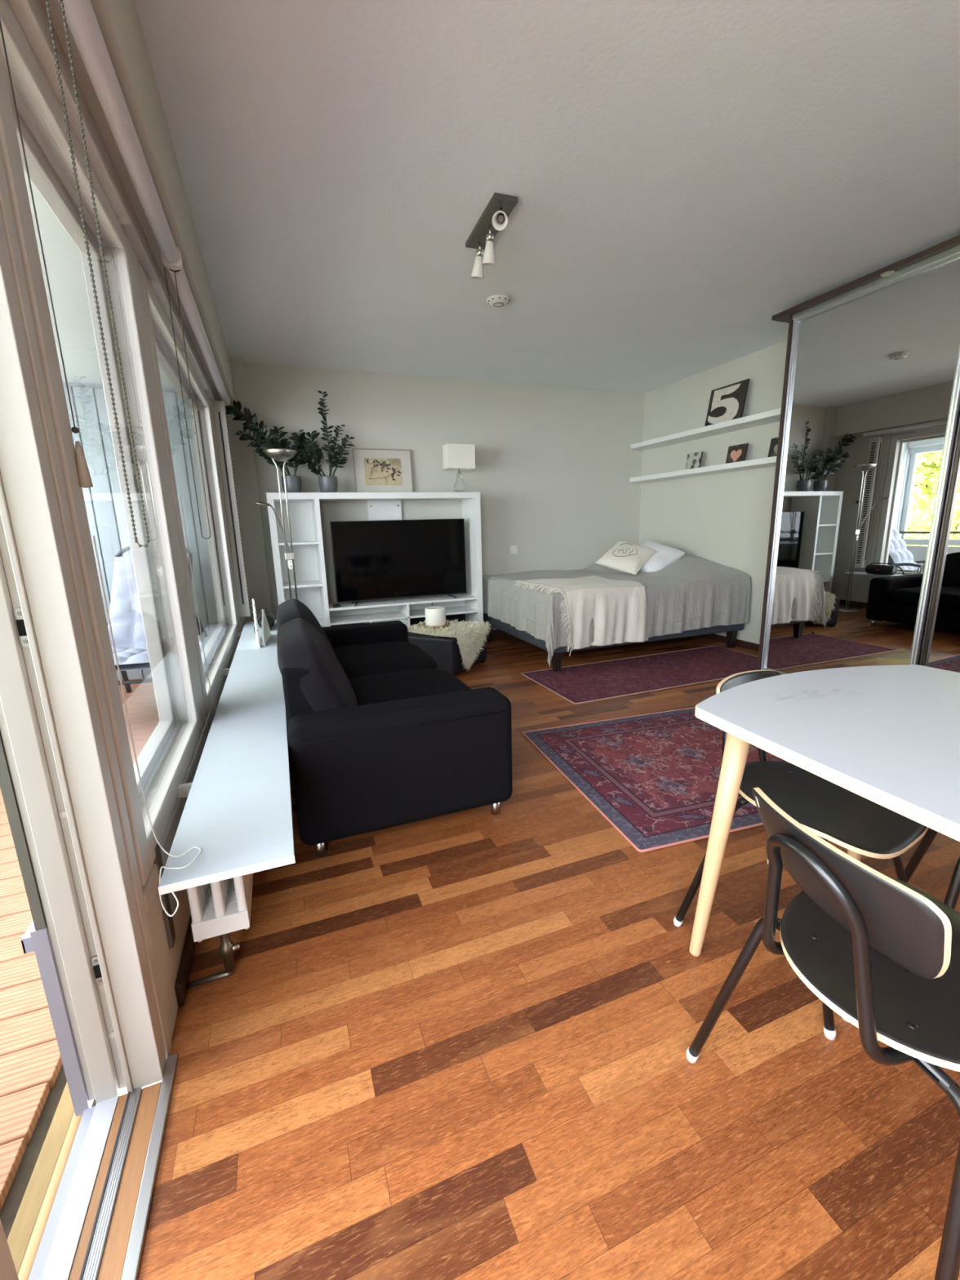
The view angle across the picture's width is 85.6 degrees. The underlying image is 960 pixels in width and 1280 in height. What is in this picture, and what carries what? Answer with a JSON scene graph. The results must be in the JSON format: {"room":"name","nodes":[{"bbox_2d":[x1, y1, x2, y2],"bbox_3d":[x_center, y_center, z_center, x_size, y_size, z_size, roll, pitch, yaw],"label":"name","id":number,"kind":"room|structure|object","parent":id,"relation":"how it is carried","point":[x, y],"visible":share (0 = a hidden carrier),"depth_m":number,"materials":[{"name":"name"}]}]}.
{"room":"studio apartment","nodes":[
{"label":"studio apartment","id":0,"kind":"room"},
{"bbox_2d":[23,170,162,387],"bbox_3d":[-2.205,-1.515,1.559,1.780,0.140,5.220,-6,13,-20],"label":"ceiling","id":1,"kind":"structure","parent":0,"point":[64,264],"depth_m":2.50,"materials":[{"name":"white paint"}]},
{"bbox_2d":[62,382,163,676],"bbox_3d":[-3.024,-0.870,4.187,1.550,2.550,0.080,-6,13,-20],"label":"wall","id":2,"kind":"structure","parent":0,"point":[75,384],"depth_m":4.00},
{"bbox_2d":[63,386,201,680],"bbox_3d":[-2.975,-0.790,4.167,1.510,2.300,0.022,-6,13,-20],"label":"window","id":3,"kind":"structure","parent":2,"relation":"attached to","point":[84,397],"depth_m":4.08,"materials":[{"name":"clear glass"}]},
{"bbox_2d":[41,0,234,406],"bbox_3d":[-0.763,-1.337,0.693,0.270,0.360,7.530,-6,13,-20],"label":"wall","id":4,"kind":"structure","parent":0,"point":[118,20],"depth_m":1.47,"materials":[{"name":"paint"}]},
{"bbox_2d":[117,395,244,1096],"bbox_3d":[-1.469,-0.421,2.673,0.145,2.245,3.760,-6,13,-20],"label":"wall","id":5,"kind":"structure","parent":0,"point":[167,960],"depth_m":1.28,"materials":[{"name":"paint"}]},
{"bbox_2d":[0,1063,96,1239],"bbox_3d":[-1.043,1.027,1.529,0.150,0.130,6.950,-6,13,-20],"label":"trim","id":6,"kind":"structure","parent":5,"relation":"attached to","point":[9,1211],"depth_m":1.06,"materials":[{"name":"wood"}]},
{"bbox_2d":[6,1082,82,1279],"bbox_3d":[-0.361,1.294,-0.199,0.038,0.057,3.200,-6,13,-20],"label":"sill","id":7,"kind":"structure","parent":6,"relation":"on","point":[25,1235],"depth_m":0.97,"materials":[{"name":"yellow wood"}]},
{"bbox_2d":[0,209,166,1116],"bbox_3d":[-0.793,-0.083,0.877,0.161,2.165,0.048,-6,13,-20],"label":"door","id":8,"kind":"structure","parent":5,"relation":"in","point":[56,787],"depth_m":0.94,"materials":[{"name":"paint"}]},
{"bbox_2d":[20,920,34,953],"bbox_3d":[-0.860,0.578,1.020,0.048,0.032,0.059,-6,13,-20],"label":"flashing","id":9,"kind":"object","parent":8,"relation":"attached to","point":[26,940],"visible":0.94,"depth_m":0.99,"materials":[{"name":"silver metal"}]},
{"bbox_2d":[0,149,171,1058],"bbox_3d":[-0.790,-0.094,0.925,0.128,2.165,0.042,-6,13,-20],"label":"trim","id":10,"kind":"structure","parent":5,"relation":"attached to","point":[6,209],"depth_m":0.94,"materials":[{"name":"paint"}]},
{"bbox_2d":[0,0,202,886],"bbox_3d":[-0.974,-0.361,1.358,0.122,1.680,0.984,-6,13,-20],"label":"window","id":11,"kind":"structure","parent":5,"relation":"in","point":[164,761],"depth_m":1.44,"materials":[{"name":"paint"}]},
{"bbox_2d":[7,0,131,224],"bbox_3d":[-0.916,-1.173,1.171,0.036,0.017,0.850,-6,13,-20],"label":"blind","id":12,"kind":"object","parent":11,"relation":"attached to","point":[22,10],"visible":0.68,"depth_m":1.09,"materials":[{"name":"white fabric"}]},
{"bbox_2d":[0,18,93,488],"bbox_3d":[-0.769,-0.683,0.911,0.024,0.800,0.024,-6,13,-20],"label":"blind cord","id":13,"kind":"object","parent":12,"relation":"hanging from","point":[84,477],"visible":1,"depth_m":0.95,"materials":[{"name":"metal"}]},
{"bbox_2d":[44,0,182,546],"bbox_3d":[-0.792,-0.742,1.204,0.061,1.020,1.618,-6,13,-20],"label":"roller blind","id":14,"kind":"object","parent":11,"relation":"attached to","point":[80,16],"visible":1,"depth_m":1.05,"materials":[{"name":"fabric"}]},
{"bbox_2d":[28,0,213,398],"bbox_3d":[-1.376,-1.426,2.166,0.150,0.070,3.225,-6,13,-20],"label":"window blind","id":15,"kind":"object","parent":5,"relation":"attached to","point":[134,232],"depth_m":1.47,"materials":[{"name":"fabric"}]},
{"bbox_2d":[126,236,206,732],"bbox_3d":[-1.178,-0.486,1.864,0.118,1.785,0.136,-6,13,-20],"label":"window frame","id":16,"kind":"structure","parent":5,"relation":"attached to","point":[134,257],"depth_m":1.86,"materials":[{"name":"paint"}]},
{"bbox_2d":[174,914,195,1006],"bbox_3d":[-1.405,0.531,2.953,0.014,0.062,3.660,-6,13,-20],"label":"baseboard","id":17,"kind":"structure","parent":5,"relation":"attached to","point":[186,960],"depth_m":1.35,"materials":[{"name":"brown wood"}]},
{"bbox_2d":[138,263,238,716],"bbox_3d":[-1.569,-0.678,2.864,0.122,1.680,2.044,-6,13,-20],"label":"window","id":18,"kind":"structure","parent":5,"relation":"in","point":[210,562],"depth_m":2.55,"materials":[{"name":"paint"}]},
{"bbox_2d":[148,280,208,390],"bbox_3d":[-1.505,-1.486,2.659,0.036,0.017,1.590,-6,13,-20],"label":"blind","id":19,"kind":"object","parent":18,"relation":"attached to","point":[156,286],"visible":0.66,"depth_m":2.36,"materials":[{"name":"white fabric"}]},
{"bbox_2d":[163,253,231,539],"bbox_3d":[-1.495,-1.115,2.976,0.065,1.020,2.223,-6,13,-20],"label":"roller blind","id":20,"kind":"object","parent":18,"relation":"attached to","point":[178,275],"visible":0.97,"depth_m":2.15,"materials":[{"name":"fabric"}]},
{"bbox_2d":[179,493,216,711],"bbox_3d":[-1.128,-0.112,2.081,0.009,0.921,0.123,-11,15,-35],"label":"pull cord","id":21,"kind":"object","parent":18,"relation":"hanging from","point":[180,494],"visible":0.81,"depth_m":2.12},
{"bbox_2d":[142,636,239,914],"bbox_3d":[-1.345,0.274,2.539,0.121,0.050,3.164,-6,13,-20],"label":"trim","id":22,"kind":"structure","parent":5,"relation":"attached to","point":[149,891],"depth_m":1.50,"materials":[{"name":"paint"}]},
{"bbox_2d":[186,873,253,988],"bbox_3d":[-1.020,0.514,2.158,0.179,0.411,1.898,-6,13,-20],"label":"radiator","id":23,"kind":"object","parent":5,"relation":"attached to","point":[222,908],"visible":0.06,"depth_m":1.32,"materials":[{"name":"metal"}]},
{"bbox_2d":[232,942,239,951],"bbox_3d":[-0.648,0.808,1.360,0.030,0.016,0.015,-6,13,-20],"label":"tap","id":24,"kind":"object","parent":23,"relation":"on","point":[235,946],"depth_m":1.36,"materials":[{"name":"metal"}]},
{"bbox_2d":[208,397,239,631],"bbox_3d":[-1.945,-0.894,3.805,0.120,1.785,0.028,-6,13,-20],"label":"trim","id":25,"kind":"structure","parent":5,"relation":"attached to","point":[208,397],"depth_m":3.81,"materials":[{"name":"paint"}]},
{"bbox_2d":[153,619,295,948],"bbox_3d":[-1.158,0.310,2.653,0.312,0.290,3.361,-6,13,-20],"label":"shelf","id":26,"kind":"object","parent":5,"relation":"attached to","point":[237,810],"visible":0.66,"depth_m":1.44,"materials":[{"name":"white laminate"}]},
{"bbox_2d":[93,535,201,916],"bbox_3d":[-0.671,0.180,1.045,0.107,0.767,0.156,-6,13,-20],"label":"pull cord","id":27,"kind":"object","parent":26,"relation":"on","point":[94,539],"visible":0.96,"depth_m":1.09,"materials":[{"name":"white plastic"}]},
{"bbox_2d":[252,599,260,648],"bbox_3d":[-1.428,-0.122,3.300,0.024,0.290,0.340,-7,13,-21],"label":"ornament","id":28,"kind":"object","parent":26,"relation":"on","point":[257,635],"visible":1,"depth_m":3.21,"materials":[{"name":"white paint"}]},
{"bbox_2d":[253,608,275,632],"bbox_3d":[-1.580,-0.153,3.801,0.142,0.140,0.373,-6,13,-20],"label":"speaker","id":29,"kind":"object","parent":26,"relation":"on","point":[270,617],"visible":0.62,"depth_m":3.71},
{"bbox_2d":[261,608,271,646],"bbox_3d":[-1.398,-0.100,3.371,0.025,0.214,0.340,-5,13,-15],"label":"ornament","id":30,"kind":"object","parent":26,"relation":"on","point":[266,635],"visible":1,"depth_m":3.32,"materials":[{"name":"white ceramic"}]},
{"bbox_2d":[212,400,250,617],"bbox_3d":[-1.876,-0.958,3.931,0.078,1.572,0.102,-6,13,-20],"label":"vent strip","id":31,"kind":"object","parent":5,"relation":"attached to","point":[219,406],"visible":1,"depth_m":3.88,"materials":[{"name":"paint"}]},
{"bbox_2d":[225,412,249,604],"bbox_3d":[-1.842,-0.958,3.948,0.004,1.443,0.048,-6,13,-20],"label":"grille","id":32,"kind":"object","parent":31,"relation":"attached to","point":[225,412],"depth_m":3.93,"materials":[{"name":"white metal"}]},
{"bbox_2d":[226,358,272,626],"bbox_3d":[-2.060,-1.025,4.410,0.373,2.505,0.070,-6,13,-20],"label":"wall","id":33,"kind":"structure","parent":0,"point":[243,460],"depth_m":4.39,"materials":[{"name":"paint"}]},
{"bbox_2d":[244,362,644,630],"bbox_3d":[-0.198,-1.204,5.230,4.510,2.605,0.150,-6,13,-20],"label":"wall","id":34,"kind":"structure","parent":0,"point":[554,465],"depth_m":5.14,"materials":[{"name":"paint"}]},
{"bbox_2d":[492,629,508,635],"bbox_3d":[-0.006,-0.059,5.457,3.987,0.062,0.014,-6,13,-20],"label":"baseboard","id":35,"kind":"structure","parent":34,"relation":"attached to","point":[496,632],"depth_m":5.52,"materials":[{"name":"brown wood"}]},
{"bbox_2d":[510,545,517,553],"bbox_3d":[0.353,-0.946,5.413,0.082,0.082,0.013,-6,13,-20],"label":"wall switch","id":36,"kind":"object","parent":34,"relation":"attached to","point":[513,548],"visible":1,"depth_m":5.41,"materials":[{"name":"white plastic"}]},
{"bbox_2d":[134,0,959,393],"bbox_3d":[1.157,-1.789,1.396,4.490,0.120,7.800,-6,13,-20],"label":"ceiling","id":37,"kind":"structure","parent":0,"point":[685,176],"depth_m":2.01,"materials":[{"name":"paint"}]},
{"bbox_2d":[465,192,517,279],"bbox_3d":[0.045,-1.824,2.361,0.125,0.169,0.456,-6,13,-18],"label":"ceiling light","id":38,"kind":"object","parent":37,"relation":"attached to","point":[494,219],"visible":1,"depth_m":2.38,"materials":[{"name":"metal"}]},
{"bbox_2d":[486,293,510,306],"bbox_3d":[0.113,-2.072,3.171,0.144,0.039,0.144,-6,13,-20],"label":"smoke detector","id":39,"kind":"object","parent":37,"relation":"attached to","point":[498,300],"visible":1,"depth_m":3.14,"materials":[{"name":"white plastic"}]},
{"bbox_2d":[137,634,959,1279],"bbox_3d":[1.250,0.771,1.972,4.235,0.120,7.600,-6,13,-20],"label":"floor","id":40,"kind":"structure","parent":0,"point":[455,1046],"depth_m":1.10,"materials":[{"name":"brown wood"}]},
{"bbox_2d":[28,1053,177,1279],"bbox_3d":[-0.209,1.257,-0.239,0.165,0.060,3.031,-6,13,-20],"label":"threshold","id":41,"kind":"object","parent":40,"relation":"on","point":[95,1228],"visible":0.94,"depth_m":0.93,"materials":[{"name":"metal"}]},
{"bbox_2d":[0,1219,18,1279],"bbox_3d":[-1.035,0.082,0.333,0.885,2.050,0.044,-6,13,-20],"label":"door","id":42,"kind":"structure","parent":41,"relation":"attached to","point":[7,1268],"depth_m":0.66,"materials":[{"name":"brown wood"}]},
{"bbox_2d":[255,448,297,599],"bbox_3d":[-1.459,-0.540,3.949,0.259,1.727,0.388,-2,12,-2],"label":"floor lamp","id":43,"kind":"object","parent":40,"relation":"on","point":[277,455],"visible":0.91,"depth_m":3.88,"materials":[{"name":"metal"}]},
{"bbox_2d":[266,492,483,626],"bbox_3d":[-0.901,-0.595,4.773,1.830,1.450,0.380,-6,13,-20],"label":"tv wall unit","id":44,"kind":"object","parent":40,"relation":"on","point":[304,515],"visible":0.63,"depth_m":4.70,"materials":[{"name":"white paint"}]},
{"bbox_2d":[225,400,311,492],"bbox_3d":[-1.710,-1.559,4.211,0.677,0.717,0.266,-6,13,-20],"label":"potted plant","id":45,"kind":"object","parent":44,"relation":"on","point":[263,441],"visible":0.7,"depth_m":4.16,"materials":[{"name":"green plant"}]},
{"bbox_2d":[278,541,318,545],"bbox_3d":[-1.568,-0.834,4.461,0.315,0.018,0.376,-6,13,-20],"label":"shelf","id":46,"kind":"object","parent":44,"relation":"attached to","point":[280,543],"depth_m":4.33,"materials":[{"name":"white paint"}]},
{"bbox_2d":[282,580,322,588],"bbox_3d":[-1.558,-0.489,4.537,0.315,0.018,0.376,-6,13,-20],"label":"shelf","id":47,"kind":"object","parent":44,"relation":"attached to","point":[300,584],"depth_m":4.47,"materials":[{"name":"white paint"}]},
{"bbox_2d":[288,391,355,492],"bbox_3d":[-1.308,-1.649,4.318,0.540,0.825,0.242,-6,13,-20],"label":"potted plant","id":48,"kind":"object","parent":44,"relation":"on","point":[329,483],"visible":0.94,"depth_m":4.33,"materials":[{"name":"green plant"}]},
{"bbox_2d":[316,617,326,626],"bbox_3d":[-1.549,-0.144,4.613,0.315,0.018,0.376,-6,13,-20],"label":"shelf","id":49,"kind":"object","parent":44,"relation":"attached to","point":[322,621],"depth_m":4.61,"materials":[{"name":"white paint"}]},
{"bbox_2d":[333,604,340,608],"bbox_3d":[-1.258,-0.299,4.546,0.060,0.022,0.060,-6,13,-20],"label":"puck","id":50,"kind":"object","parent":44,"relation":"on","point":[334,605],"visible":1,"depth_m":4.52,"materials":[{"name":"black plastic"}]},
{"bbox_2d":[351,448,413,492],"bbox_3d":[-0.886,-1.542,4.759,0.530,0.406,0.052,-6,13,-20],"label":"framed picture","id":51,"kind":"object","parent":44,"relation":"on","point":[375,470],"visible":0.89,"depth_m":4.75,"materials":[{"name":"white paper"}]},
{"bbox_2d":[329,518,466,606],"bbox_3d":[-0.711,-0.724,4.752,1.224,0.735,0.229,-6,13,-20],"label":"television","id":52,"kind":"object","parent":44,"relation":"on","point":[380,559],"visible":1,"depth_m":4.72,"materials":[{"name":"black plastic"}]},
{"bbox_2d":[328,593,477,610],"bbox_3d":[-0.732,-0.367,4.889,1.376,0.021,0.378,-6,13,-20],"label":"shelf","id":53,"kind":"object","parent":44,"relation":"attached to","point":[406,602],"depth_m":4.81,"materials":[{"name":"white paint"}]},
{"bbox_2d":[329,605,478,625],"bbox_3d":[-0.728,-0.241,4.917,1.376,0.018,0.378,-6,13,-20],"label":"shelf","id":54,"kind":"object","parent":44,"relation":"attached to","point":[388,615],"depth_m":4.88,"materials":[{"name":"white paint"}]},
{"bbox_2d":[442,443,475,492],"bbox_3d":[-0.192,-1.582,4.807,0.264,0.426,0.150,-6,13,-20],"label":"table lamp","id":55,"kind":"object","parent":44,"relation":"on","point":[459,457],"visible":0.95,"depth_m":4.73,"materials":[{"name":"white fabric"}]},
{"bbox_2d":[276,598,512,857],"bbox_3d":[-0.591,0.198,2.750,0.856,0.759,1.934,-6,13,-20],"label":"sofa","id":56,"kind":"object","parent":40,"relation":"on","point":[380,736],"visible":1,"depth_m":1.91,"materials":[{"name":"fabric"}]},
{"bbox_2d":[276,598,336,656],"bbox_3d":[-0.995,0.001,2.971,0.301,0.453,0.800,-6,13,-20],"label":"cushion","id":57,"kind":"object","parent":56,"relation":"on","point":[291,609],"depth_m":2.75,"materials":[{"name":"fabric"}]},
{"bbox_2d":[276,617,358,711],"bbox_3d":[-0.717,0.149,2.268,0.301,0.453,0.800,-6,13,-20],"label":"cushion","id":58,"kind":"object","parent":56,"relation":"on","point":[314,679],"depth_m":1.91,"materials":[{"name":"fabric"}]},
{"bbox_2d":[333,641,437,679],"bbox_3d":[-0.625,0.155,3.147,0.635,0.173,0.784,-6,13,-20],"label":"seat cushion","id":59,"kind":"object","parent":56,"relation":"on","point":[357,659],"depth_m":3.00,"materials":[{"name":"fabric"}]},
{"bbox_2d":[348,668,471,705],"bbox_3d":[-0.349,0.302,2.449,0.635,0.173,0.784,-6,13,-20],"label":"seat cushion","id":60,"kind":"object","parent":56,"relation":"on","point":[379,686],"depth_m":2.47,"materials":[{"name":"fabric"}]},
{"bbox_2d":[408,631,486,675],"bbox_3d":[-0.325,0.069,4.346,0.576,0.308,0.576,5,14,28],"label":"ottoman","id":61,"kind":"object","parent":40,"relation":"on","point":[445,651],"visible":0.35,"depth_m":4.03,"materials":[{"name":"leather"}]},
{"bbox_2d":[406,618,491,671],"bbox_3d":[-0.288,0.031,4.339,0.673,0.346,0.634,4,14,23],"label":"sheepskin","id":62,"kind":"object","parent":61,"relation":"on","point":[470,635],"visible":0.88,"depth_m":4.17,"materials":[{"name":"beige fur"}]},
{"bbox_2d":[417,622,449,629],"bbox_3d":[-0.383,-0.123,4.375,0.273,0.021,0.271,-6,13,-20],"label":"tray","id":63,"kind":"object","parent":62,"relation":"on","point":[446,623],"visible":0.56,"depth_m":4.31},
{"bbox_2d":[425,604,445,626],"bbox_3d":[-0.375,-0.211,4.355,0.170,0.159,0.170,-6,13,-20],"label":"pillar candle","id":64,"kind":"object","parent":63,"relation":"on","point":[435,615],"visible":1,"depth_m":4.29,"materials":[{"name":"wax"}]},
{"bbox_2d":[483,613,744,671],"bbox_3d":[1.190,-0.286,5.011,1.960,0.635,1.555,-6,13,-20],"label":"bed","id":65,"kind":"object","parent":40,"relation":"on","point":[731,631],"visible":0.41,"depth_m":4.49,"materials":[{"name":"fabric"}]},
{"bbox_2d":[482,554,751,667],"bbox_3d":[1.159,-0.432,4.917,2.050,0.786,1.644,-6,13,-20],"label":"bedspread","id":66,"kind":"object","parent":65,"relation":"on","point":[691,593],"visible":0.66,"depth_m":4.41,"materials":[{"name":"grey fabric"}]},
{"bbox_2d":[512,575,648,656],"bbox_3d":[0.821,-0.243,4.369,0.889,0.523,0.869,-6,13,-20],"label":"throw blanket","id":67,"kind":"object","parent":66,"relation":"on","point":[621,605],"visible":1,"depth_m":4.05,"materials":[{"name":"beige fabric"}]},
{"bbox_2d":[594,541,658,574],"bbox_3d":[1.421,-0.803,5.018,0.471,0.294,0.397,10,17,42],"label":"cushion","id":68,"kind":"object","parent":66,"relation":"on","point":[624,557],"visible":1,"depth_m":4.93,"materials":[{"name":"beige fabric"}]},
{"bbox_2d":[639,540,687,572],"bbox_3d":[1.676,-0.802,5.053,0.436,0.311,0.496,-12,16,-40],"label":"cushion","id":69,"kind":"object","parent":66,"relation":"on","point":[666,555],"visible":0.55,"depth_m":4.94,"materials":[{"name":"white fabric"}]},
{"bbox_2d":[520,645,758,704],"bbox_3d":[1.398,0.224,4.072,2.008,0.033,0.798,-6,13,-21],"label":"runner rug","id":70,"kind":"object","parent":40,"relation":"on","point":[609,679],"visible":0.83,"depth_m":3.99,"materials":[{"name":"purple fabric"}]},
{"bbox_2d":[522,706,788,852],"bbox_3d":[1.217,0.563,2.611,1.709,0.010,1.159,-5,13,-16],"label":"patterned rug","id":71,"kind":"object","parent":40,"relation":"on","point":[654,777],"visible":0.59,"depth_m":2.44,"materials":[{"name":"red fabric"}]},
{"bbox_2d":[673,670,927,1040],"bbox_3d":[0.871,0.481,1.400,0.510,0.709,0.475,-9,15,-31],"label":"dining chair","id":72,"kind":"object","parent":40,"relation":"on","point":[836,814],"visible":0.42,"depth_m":1.32,"materials":[{"name":"black laminate"}]},
{"bbox_2d":[686,787,959,1279],"bbox_3d":[0.688,0.605,0.859,0.475,0.709,0.510,-4,13,-12],"label":"dining chair","id":73,"kind":"object","parent":40,"relation":"on","point":[880,951],"visible":1,"depth_m":0.75,"materials":[{"name":"black laminate"}]},
{"bbox_2d":[688,664,959,956],"bbox_3d":[1.092,0.587,0.841,0.847,0.737,1.411,-6,13,-20],"label":"dining table","id":74,"kind":"object","parent":40,"relation":"on","point":[887,735],"visible":0.93,"depth_m":1.09,"materials":[{"name":"laminate"}]},
{"bbox_2d":[756,235,959,675],"bbox_3d":[2.850,-0.686,2.386,0.659,2.462,3.160,-6,13,-20],"label":"wardrobe","id":75,"kind":"object","parent":40,"relation":"on","point":[863,563],"visible":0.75,"depth_m":3.05,"materials":[{"name":"metal"}]},
{"bbox_2d":[880,271,894,276],"bbox_3d":[2.224,-1.998,2.827,0.064,0.005,0.064,-6,13,-20],"label":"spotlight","id":76,"kind":"object","parent":75,"relation":"attached to","point":[882,273],"depth_m":2.82,"materials":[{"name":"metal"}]},
{"bbox_2d":[904,827,959,909],"bbox_3d":[1.314,0.517,1.185,0.510,0.709,0.475,6,14,30],"label":"dining chair","id":77,"kind":"object","parent":40,"relation":"on","point":[953,893],"visible":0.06,"depth_m":1.38,"materials":[{"name":"black metal"}]},
{"bbox_2d":[638,340,787,644],"bbox_3d":[3.261,-0.684,2.462,0.150,2.605,7.600,-6,13,-20],"label":"wall","id":78,"kind":"structure","parent":0,"point":[722,518],"depth_m":4.83,"materials":[{"name":"paint"}]},
{"bbox_2d":[629,456,776,482],"bbox_3d":[2.082,-1.560,4.780,0.260,0.045,1.900,-6,13,-20],"label":"wall shelf","id":79,"kind":"object","parent":78,"relation":"attached to","point":[768,461],"visible":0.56,"depth_m":4.62,"materials":[{"name":"white paint"}]},
{"bbox_2d":[684,451,702,469],"bbox_3d":[2.040,-1.702,4.947,0.038,0.164,0.185,-6,13,-20],"label":"print","id":80,"kind":"object","parent":79,"relation":"on","point":[693,460],"visible":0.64,"depth_m":4.93,"materials":[{"name":"white paper"}]},
{"bbox_2d":[725,443,748,463],"bbox_3d":[2.222,-1.605,4.487,0.038,0.164,0.200,-6,13,-20],"label":"print","id":81,"kind":"object","parent":79,"relation":"on","point":[736,453],"visible":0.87,"depth_m":4.47,"materials":[{"name":"black paper"}]},
{"bbox_2d":[767,437,778,457],"bbox_3d":[2.377,-1.522,4.094,0.039,0.164,0.200,-6,13,-20],"label":"print","id":82,"kind":"object","parent":79,"relation":"on","point":[774,442],"visible":0.18,"depth_m":4.15,"materials":[{"name":"black paper"}]},
{"bbox_2d":[631,408,781,449],"bbox_3d":[2.073,-1.895,4.706,0.260,0.045,1.900,-6,13,-20],"label":"wall shelf","id":83,"kind":"object","parent":78,"relation":"attached to","point":[773,415],"visible":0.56,"depth_m":4.56,"materials":[{"name":"white paint"}]},
{"bbox_2d":[704,378,750,426],"bbox_3d":[2.158,-2.058,4.547,0.073,0.341,0.405,-6,13,-20],"label":"number sign","id":84,"kind":"object","parent":83,"relation":"on","point":[726,403],"visible":0.87,"depth_m":4.52,"materials":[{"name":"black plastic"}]},
{"bbox_2d":[697,633,759,651],"bbox_3d":[2.247,-0.047,5.132,0.014,0.062,2.211,-6,13,-20],"label":"baseboard","id":85,"kind":"structure","parent":78,"relation":"attached to","point":[752,646],"depth_m":4.79,"materials":[{"name":"brown wood"}]},
{"bbox_3d":[-1.774,1.124,1.244,1.430,0.100,7.120,-6,13,-20],"label":"floor","id":86,"kind":"structure","parent":0,"visible":0},
{"bbox_2d":[0,677,159,1210],"bbox_3d":[-1.705,1.008,1.267,1.307,0.026,6.956,-6,13,-20],"label":"deck","id":87,"kind":"object","parent":86,"relation":"on","point":[31,1063],"visible":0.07,"depth_m":1.34,"materials":[{"name":"beige wood"}]},
{"bbox_2d":[106,546,201,693],"bbox_3d":[-2.366,-0.070,3.592,0.634,1.117,1.096,-4,13,-13],"label":"lounge chair","id":88,"kind":"object","parent":87,"relation":"on","point":[125,611],"visible":0.34,"depth_m":3.70,"materials":[{"name":"white fabric"}]},
{"bbox_2d":[107,554,188,671],"bbox_3d":[-2.364,-0.202,3.535,0.500,0.689,1.038,-4,13,-13],"label":"cushion","id":89,"kind":"object","parent":88,"relation":"on","point":[125,611],"depth_m":3.69,"materials":[{"name":"white fabric"}]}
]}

